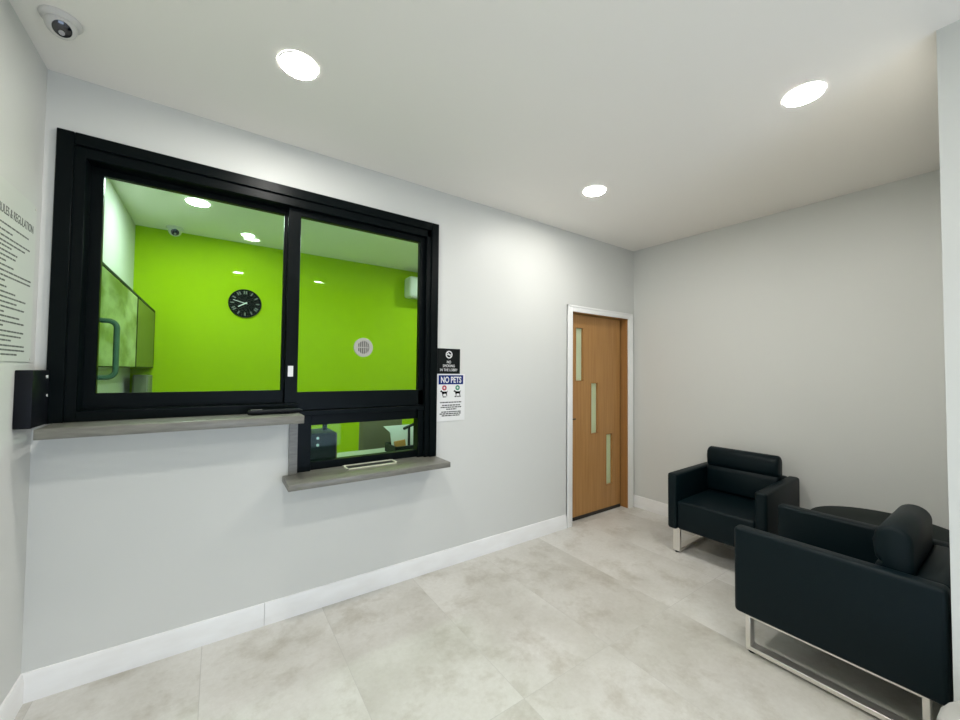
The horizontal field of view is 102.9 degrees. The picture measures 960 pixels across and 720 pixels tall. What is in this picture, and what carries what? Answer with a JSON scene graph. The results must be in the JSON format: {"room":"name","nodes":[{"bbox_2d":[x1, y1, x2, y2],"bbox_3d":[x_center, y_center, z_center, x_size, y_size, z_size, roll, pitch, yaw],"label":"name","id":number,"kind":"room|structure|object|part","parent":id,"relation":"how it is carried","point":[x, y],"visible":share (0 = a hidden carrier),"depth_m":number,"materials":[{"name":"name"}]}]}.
{"room":"waiting room","nodes":[
{"label":"waiting room","id":0,"kind":"room"},
{"bbox_2d":[0,0,134,704],"bbox_3d":[-1.359,0.058,0.657,0.150,2.828,7.050,2,-2,-35],"label":"wall","id":1,"kind":"structure","parent":0,"point":[23,73],"depth_m":1.58,"materials":[{"name":"white paint"}]},
{"bbox_2d":[0,674,23,719],"bbox_3d":[-0.695,1.390,-0.222,0.014,0.126,4.600,2,-2,-35],"label":"baseboard","id":2,"kind":"structure","parent":1,"relation":"attached to","point":[11,705],"depth_m":1.59,"materials":[{"name":"white paint"}]},
{"bbox_2d":[0,175,36,361],"bbox_3d":[-1.827,-0.334,1.493,0.006,0.679,0.424,2,-2,-35],"label":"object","id":3,"kind":"object","parent":1,"relation":"attached to","point":[18,215],"visible":1,"depth_m":1.52,"materials":[{"name":"white paper"}]},
{"bbox_2d":[0,219,30,355],"bbox_3d":[-1.825,-0.266,1.489,0.001,0.495,0.362,2,-2,-35],"label":"print","id":4,"kind":"object","parent":3,"relation":"attached to","point":[15,244],"depth_m":1.52,"materials":[{"name":"grey paper"}]},
{"bbox_2d":[12,370,48,429],"bbox_3d":[-1.912,0.163,1.635,0.053,0.240,0.202,2,-2,-35],"label":"wall box","id":5,"kind":"object","parent":1,"relation":"attached to","point":[31,387],"visible":1,"depth_m":1.56,"materials":[{"name":"black plastic"}]},
{"bbox_2d":[98,261,137,367],"bbox_3d":[-2.338,-0.230,2.373,0.168,0.550,1.163,2,-2,-35],"label":"upper cabinet","id":6,"kind":"object","parent":1,"relation":"attached to","point":[119,302],"visible":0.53,"depth_m":2.34,"materials":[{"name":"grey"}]},
{"bbox_2d":[121,295,154,367],"bbox_3d":[-2.943,-0.210,3.252,0.168,0.550,0.968,2,-2,-35],"label":"upper cabinet","id":7,"kind":"object","parent":1,"relation":"attached to","point":[146,314],"visible":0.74,"depth_m":3.24,"materials":[{"name":"green"}]},
{"bbox_3d":[-2.881,-0.209,3.295,0.017,0.548,0.968,2,-2,-35],"label":"edge trim","id":8,"kind":"part","parent":7,"relation":"part of","materials":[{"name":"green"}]},
{"bbox_3d":[-2.882,-0.202,3.294,0.015,0.526,0.938,2,-2,-35],"label":"door","id":9,"kind":"part","parent":7,"relation":"part of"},
{"bbox_2d":[129,225,417,452],"bbox_3d":[-1.333,0.187,5.025,5.150,2.828,0.120,2,-2,-35],"label":"wall","id":10,"kind":"structure","parent":0,"point":[188,280],"depth_m":4.24,"materials":[{"name":"green paint"}]},
{"bbox_2d":[228,289,260,317],"bbox_3d":[-2.534,-0.610,4.127,0.308,0.308,0.028,2,-2,-35],"label":"wall clock","id":11,"kind":"object","parent":10,"relation":"attached to","point":[244,303],"visible":1,"depth_m":4.12,"materials":[{"name":"black plastic"}]},
{"bbox_2d":[404,276,417,298],"bbox_3d":[-0.646,-0.951,5.325,0.795,0.295,0.207,2,-2,-35],"label":"air conditioner","id":12,"kind":"object","parent":10,"relation":"attached to","point":[410,282],"visible":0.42,"depth_m":5.06,"materials":[{"name":"white plastic"}]},
{"bbox_2d":[21,69,633,673],"bbox_3d":[-0.134,0.141,3.077,4.615,2.828,0.150,2,-2,-35],"label":"wall","id":13,"kind":"structure","parent":0,"point":[131,537],"depth_m":2.26,"materials":[{"name":"white paint"}]},
{"bbox_2d":[33,413,303,439],"bbox_3d":[-1.456,0.319,1.928,1.012,0.044,0.234,2,-2,-35],"label":"counter ledge","id":14,"kind":"object","parent":13,"relation":"attached to","point":[154,425],"visible":0.91,"depth_m":1.79,"materials":[{"name":"grey laminate"}]},
{"bbox_2d":[247,408,302,414],"bbox_3d":[-1.152,0.291,2.158,0.280,0.031,0.030,2,-2,-36],"label":"case","id":15,"kind":"object","parent":14,"relation":"on","point":[287,410],"visible":1,"depth_m":2.15,"materials":[{"name":"black plastic"}]},
{"bbox_2d":[46,127,438,472],"bbox_3d":[-1.178,-0.176,2.355,1.979,1.727,0.176,2,-2,-35],"label":"window","id":16,"kind":"structure","parent":13,"relation":"in","point":[83,162],"depth_m":2.10,"materials":[{"name":"black metal"}]},
{"bbox_3d":[-1.899,-0.056,1.934,0.048,0.315,0.110,-1,-2,39],"label":"pull handle","id":17,"kind":"part","parent":16,"relation":"part of","materials":[{"name":"green"}]},
{"bbox_3d":[-1.555,-0.340,2.129,0.953,1.217,0.034,2,-2,-35],"label":"sliding sash","id":18,"kind":"part","parent":16,"relation":"part of","materials":[{"name":"clear glass"}]},
{"bbox_3d":[-0.802,-0.304,2.594,0.925,1.247,0.038,2,-2,-35],"label":"fixed sash","id":19,"kind":"part","parent":16,"relation":"part of","materials":[{"name":"clear glass"}]},
{"bbox_3d":[-0.781,0.510,2.596,0.857,0.378,0.094,2,-2,-35],"label":"sash","id":20,"kind":"part","parent":16,"relation":"part of","materials":[{"name":"black metal"}]},
{"bbox_2d":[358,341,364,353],"bbox_3d":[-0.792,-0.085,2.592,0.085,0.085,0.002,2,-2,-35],"label":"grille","id":21,"kind":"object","parent":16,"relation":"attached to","point":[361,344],"depth_m":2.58,"materials":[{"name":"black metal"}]},
{"bbox_2d":[354,338,372,356],"bbox_3d":[-0.790,-0.085,2.588,0.128,0.128,0.012,2,-2,-35],"label":"grille","id":22,"kind":"object","parent":16,"relation":"attached to","point":[363,347],"depth_m":2.59,"materials":[{"name":"silver metal"}]},
{"bbox_2d":[288,424,297,474],"bbox_3d":[-1.148,0.523,2.332,0.047,0.325,0.112,2,-2,-35],"label":"trim","id":23,"kind":"structure","parent":13,"relation":"attached to","point":[293,428],"depth_m":2.29,"materials":[{"name":"grey laminate"}]},
{"bbox_2d":[22,514,566,703],"bbox_3d":[-0.595,1.475,2.630,3.414,0.126,0.014,2,-2,-35],"label":"baseboard","id":24,"kind":"structure","parent":13,"relation":"attached to","point":[49,680],"depth_m":2.13,"materials":[{"name":"white paint"}]},
{"bbox_2d":[282,456,450,491],"bbox_3d":[-0.729,0.711,2.514,1.014,0.042,0.382,2,-2,-35],"label":"counter ledge","id":25,"kind":"object","parent":13,"relation":"attached to","point":[350,473],"visible":0.96,"depth_m":2.38,"materials":[{"name":"grey stone"}]},
{"bbox_2d":[342,459,397,469],"bbox_3d":[-0.727,0.695,2.548,0.343,0.006,0.108,2,-2,-35],"label":"tray","id":26,"kind":"object","parent":25,"relation":"on","point":[391,461],"depth_m":2.53,"materials":[{"name":"silver metal"}]},
{"bbox_2d":[437,344,459,373],"bbox_3d":[-0.239,-0.005,2.914,0.202,0.220,0.005,2,-2,-35],"label":"no smoking sign","id":27,"kind":"object","parent":13,"relation":"attached to","point":[448,356],"visible":1,"depth_m":2.91,"materials":[{"name":"black plastic"}]},
{"bbox_2d":[437,374,464,421],"bbox_3d":[-0.221,0.284,2.919,0.245,0.355,0.006,2,-2,-35],"label":"sign","id":28,"kind":"object","parent":13,"relation":"attached to","point":[450,387],"visible":1,"depth_m":2.92,"materials":[{"name":"white paper"}]},
{"bbox_2d":[440,411,460,415],"bbox_3d":[-0.226,0.407,2.911,0.185,0.036,0.001,2,-2,-35],"label":"print","id":29,"kind":"object","parent":28,"relation":"attached to","point":[442,413],"depth_m":2.91,"materials":[{"name":"grey"}]},
{"bbox_2d":[441,404,460,409],"bbox_3d":[-0.221,0.359,2.916,0.180,0.038,0.001,2,-2,-35],"label":"print","id":30,"kind":"object","parent":28,"relation":"on","point":[443,406],"depth_m":2.92,"materials":[{"name":"grey"}]},
{"bbox_2d":[566,304,632,527],"bbox_3d":[1.209,0.538,3.980,1.034,2.115,0.172,2,-2,-35],"label":"door","id":31,"kind":"structure","parent":13,"relation":"in","point":[599,411],"depth_m":4.01,"materials":[{"name":"brown wood"}]},
{"bbox_3d":[0.988,-0.057,3.877,0.116,0.542,0.006,2,-2,-35],"label":"vision panel","id":32,"kind":"part","parent":31,"relation":"part of","materials":[{"name":"clear glass"}]},
{"bbox_3d":[1.174,0.501,3.992,0.116,0.528,0.006,2,-2,-35],"label":"vision panel","id":33,"kind":"part","parent":31,"relation":"part of","materials":[{"name":"clear glass"}]},
{"bbox_3d":[1.368,1.060,4.112,0.112,0.542,0.006,2,-2,-35],"label":"vision panel","id":34,"kind":"part","parent":31,"relation":"part of","materials":[{"name":"clear glass"}]},
{"bbox_2d":[14,506,953,719],"bbox_3d":[0.733,1.585,2.093,5.400,0.100,7.600,2,-2,-35],"label":"floor","id":35,"kind":"structure","parent":0,"point":[599,617],"depth_m":1.97,"materials":[{"name":"tile"}]},
{"bbox_2d":[132,375,151,391],"bbox_3d":[-3.116,0.837,3.508,0.105,1.405,0.292,2,-2,-35],"label":"filing cabinet","id":36,"kind":"object","parent":35,"relation":"on","point":[141,383],"visible":0.21,"depth_m":3.42,"materials":[{"name":"grey metal"}]},
{"bbox_2d":[337,448,385,456],"bbox_3d":[-0.740,1.171,3.150,1.750,0.762,0.685,2,-2,-35],"label":"desk","id":37,"kind":"object","parent":35,"relation":"on","point":[378,450],"visible":0.04,"depth_m":3.27,"materials":[{"name":"grey"}]},
{"bbox_2d":[311,424,336,459],"bbox_3d":[-1.213,0.554,2.747,0.304,0.437,0.254,2,-2,-35],"label":"computer tower","id":38,"kind":"object","parent":37,"relation":"on","point":[324,439],"visible":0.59,"depth_m":2.69,"materials":[{"name":"black"}]},
{"bbox_2d":[385,423,412,451],"bbox_3d":[-0.631,0.667,3.339,0.320,0.257,0.245,2,-2,-35],"label":"desk organizer","id":39,"kind":"object","parent":37,"relation":"on","point":[388,447],"visible":0.4,"depth_m":3.24,"materials":[{"name":"black"}]},
{"bbox_2d":[383,424,412,445],"bbox_3d":[-0.671,0.676,3.336,0.330,0.207,0.088,2,-2,-35],"label":"paper stack","id":40,"kind":"object","parent":39,"relation":"in","point":[397,433],"visible":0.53,"depth_m":3.33,"materials":[{"name":"white paper"}]},
{"bbox_2d":[385,442,412,451],"bbox_3d":[-0.632,0.759,3.337,0.320,0.072,0.245,2,-2,-35],"label":"tray","id":41,"kind":"object","parent":39,"relation":"on","point":[388,447],"depth_m":3.22,"materials":[{"name":"black"}]},
{"bbox_2d":[394,439,405,446],"bbox_3d":[-0.685,0.721,3.275,0.100,0.070,0.040,2,-2,-35],"label":"packet","id":42,"kind":"object","parent":39,"relation":"in","point":[399,442],"visible":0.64,"depth_m":3.27,"materials":[{"name":"orange cardboard"}]},
{"bbox_3d":[-0.600,0.564,3.272,0.110,0.055,0.035,2,-2,-35],"label":"arm","id":43,"kind":"part","parent":39,"relation":"part of","materials":[{"name":"black metal"}]},
{"bbox_3d":[-0.607,0.679,3.265,0.016,0.215,0.016,2,-2,-35],"label":"post","id":44,"kind":"part","parent":39,"relation":"part of","materials":[{"name":"black metal"}]},
{"bbox_2d":[358,419,401,450],"bbox_3d":[-1.122,1.031,4.022,0.514,1.084,0.554,2,-2,-35],"label":"partition","id":45,"kind":"object","parent":35,"relation":"on","point":[372,434],"visible":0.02,"depth_m":3.75,"materials":[{"name":"grey fabric"}]},
{"bbox_2d":[668,446,799,551],"bbox_3d":[2.049,1.170,3.103,0.740,0.816,0.690,2,-2,-36],"label":"armchair","id":46,"kind":"object","parent":35,"relation":"on","point":[709,499],"visible":0.68,"depth_m":3.09,"materials":[{"name":"black leather"}]},
{"bbox_3d":[1.866,1.162,3.351,0.740,0.447,0.075,2,-2,-36],"label":"armrest","id":47,"kind":"part","parent":46,"relation":"part of","materials":[{"name":"black leather"}]},
{"bbox_3d":[2.013,1.258,3.075,0.637,0.227,0.544,2,-2,-36],"label":"seat","id":48,"kind":"part","parent":46,"relation":"part of","materials":[{"name":"black leather"}]},
{"bbox_2d":[707,446,781,499],"bbox_3d":[2.220,0.957,3.235,0.124,0.380,0.524,2,-2,-36],"label":"cushion","id":49,"kind":"object","parent":46,"relation":"on","point":[735,473],"depth_m":3.20,"materials":[{"name":"black leather"}]},
{"bbox_3d":[2.232,1.151,2.857,0.740,0.447,0.075,2,-2,-36],"label":"armrest","id":50,"kind":"part","parent":46,"relation":"part of","materials":[{"name":"black leather"}]},
{"bbox_2d":[734,503,953,719],"bbox_3d":[1.859,1.134,1.951,0.690,0.816,0.740,2,-2,-35],"label":"armchair","id":51,"kind":"object","parent":35,"relation":"on","point":[875,599],"visible":0.97,"depth_m":1.71,"materials":[{"name":"black leather"}]},
{"bbox_3d":[2.112,1.128,2.125,0.075,0.447,0.740,2,-2,-35],"label":"armrest","id":52,"kind":"part","parent":51,"relation":"part of","materials":[{"name":"black leather"}]},
{"bbox_2d":[873,504,932,575],"bbox_3d":[1.980,0.912,1.784,0.524,0.380,0.124,2,-2,-35],"label":"cushion","id":53,"kind":"object","parent":51,"relation":"on","point":[903,542],"depth_m":1.66,"materials":[{"name":"black leather"}]},
{"bbox_3d":[2.040,1.116,1.688,0.544,0.440,0.098,2,-2,-35],"label":"frame","id":54,"kind":"part","parent":51,"relation":"part of","materials":[{"name":"black leather"}]},
{"bbox_2d":[810,506,949,542],"bbox_3d":[2.518,1.296,2.388,0.704,0.530,0.704,2,-2,-35],"label":"round table","id":55,"kind":"object","parent":35,"relation":"on","point":[869,516],"visible":0.19,"depth_m":2.55,"materials":[{"name":"black"}]},
{"bbox_2d":[937,701,959,719],"bbox_3d":[1.668,1.300,1.183,0.376,0.435,0.388,2,-2,-35],"label":"fabric bag","id":56,"kind":"object","parent":35,"relation":"on","point":[950,711],"visible":1,"depth_m":1.28,"materials":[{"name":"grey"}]},
{"bbox_2d":[9,0,959,271],"bbox_3d":[0.762,-1.341,2.180,5.400,0.100,7.600,2,-2,-35],"label":"ceiling","id":57,"kind":"structure","parent":0,"point":[674,108],"depth_m":1.88,"materials":[{"name":"white paint"}]},
{"bbox_2d":[37,4,83,40],"bbox_3d":[-1.640,-1.308,1.497,0.122,0.093,0.122,2,-2,-35],"label":"dome camera","id":58,"kind":"object","parent":57,"relation":"attached to","point":[60,23],"visible":1,"depth_m":1.47,"materials":[{"name":"white plastic"}]},
{"bbox_2d":[166,225,183,236],"bbox_3d":[-2.958,-1.252,3.709,0.140,0.105,0.140,2,-2,-35],"label":"dome camera","id":59,"kind":"object","parent":57,"relation":"attached to","point":[176,231],"visible":1,"depth_m":3.67,"materials":[{"name":"white plastic"}]},
{"bbox_2d":[185,198,209,206],"bbox_3d":[-2.312,-1.289,3.134,0.166,0.007,0.166,2,-2,-35],"label":"recessed light","id":60,"kind":"object","parent":57,"relation":"in","point":[194,201],"visible":1,"depth_m":3.13,"materials":[{"name":"white plastic"}]},
{"bbox_2d":[241,233,254,237],"bbox_3d":[-2.357,-1.267,3.886,0.126,0.007,0.126,2,-2,-35],"label":"recessed light","id":61,"kind":"object","parent":57,"relation":"in","point":[242,234],"visible":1,"depth_m":3.89,"materials":[{"name":"white plastic"}]},
{"bbox_2d":[278,50,318,80],"bbox_3d":[-0.814,-1.316,1.716,0.166,0.007,0.166,2,-2,-35],"label":"recessed light","id":62,"kind":"object","parent":57,"relation":"in","point":[295,64],"visible":1,"depth_m":1.71,"materials":[{"name":"white plastic"}]},
{"bbox_2d":[583,186,605,196],"bbox_3d":[0.859,-1.266,2.873,0.166,0.007,0.166,2,-2,-35],"label":"recessed light","id":63,"kind":"object","parent":57,"relation":"in","point":[592,191],"visible":1,"depth_m":2.87,"materials":[{"name":"white plastic"}]},
{"bbox_2d":[782,82,826,106],"bbox_3d":[1.577,-1.289,1.863,0.166,0.007,0.166,2,-2,-35],"label":"recessed light","id":64,"kind":"object","parent":57,"relation":"in","point":[804,94],"visible":1,"depth_m":1.85,"materials":[{"name":"white plastic"}]},
{"bbox_2d":[633,169,948,529],"bbox_3d":[2.503,0.173,3.284,0.120,2.828,2.504,2,-2,-36],"label":"wall","id":65,"kind":"structure","parent":0,"point":[811,336],"depth_m":3.02,"materials":[{"name":"white paint"}]},
{"bbox_2d":[633,495,667,516],"bbox_3d":[2.383,1.523,3.274,0.014,0.126,2.330,2,-2,-37],"label":"baseboard","id":66,"kind":"structure","parent":65,"relation":"attached to","point":[660,508],"depth_m":4.04,"materials":[{"name":"white paint"}]},
{"bbox_2d":[936,20,959,700],"bbox_3d":[3.139,0.110,0.936,1.622,2.828,2.410,2,-2,-35],"label":"wall","id":67,"kind":"structure","parent":0,"point":[947,37],"depth_m":1.46,"materials":[{"name":"white paint"}]}
]}

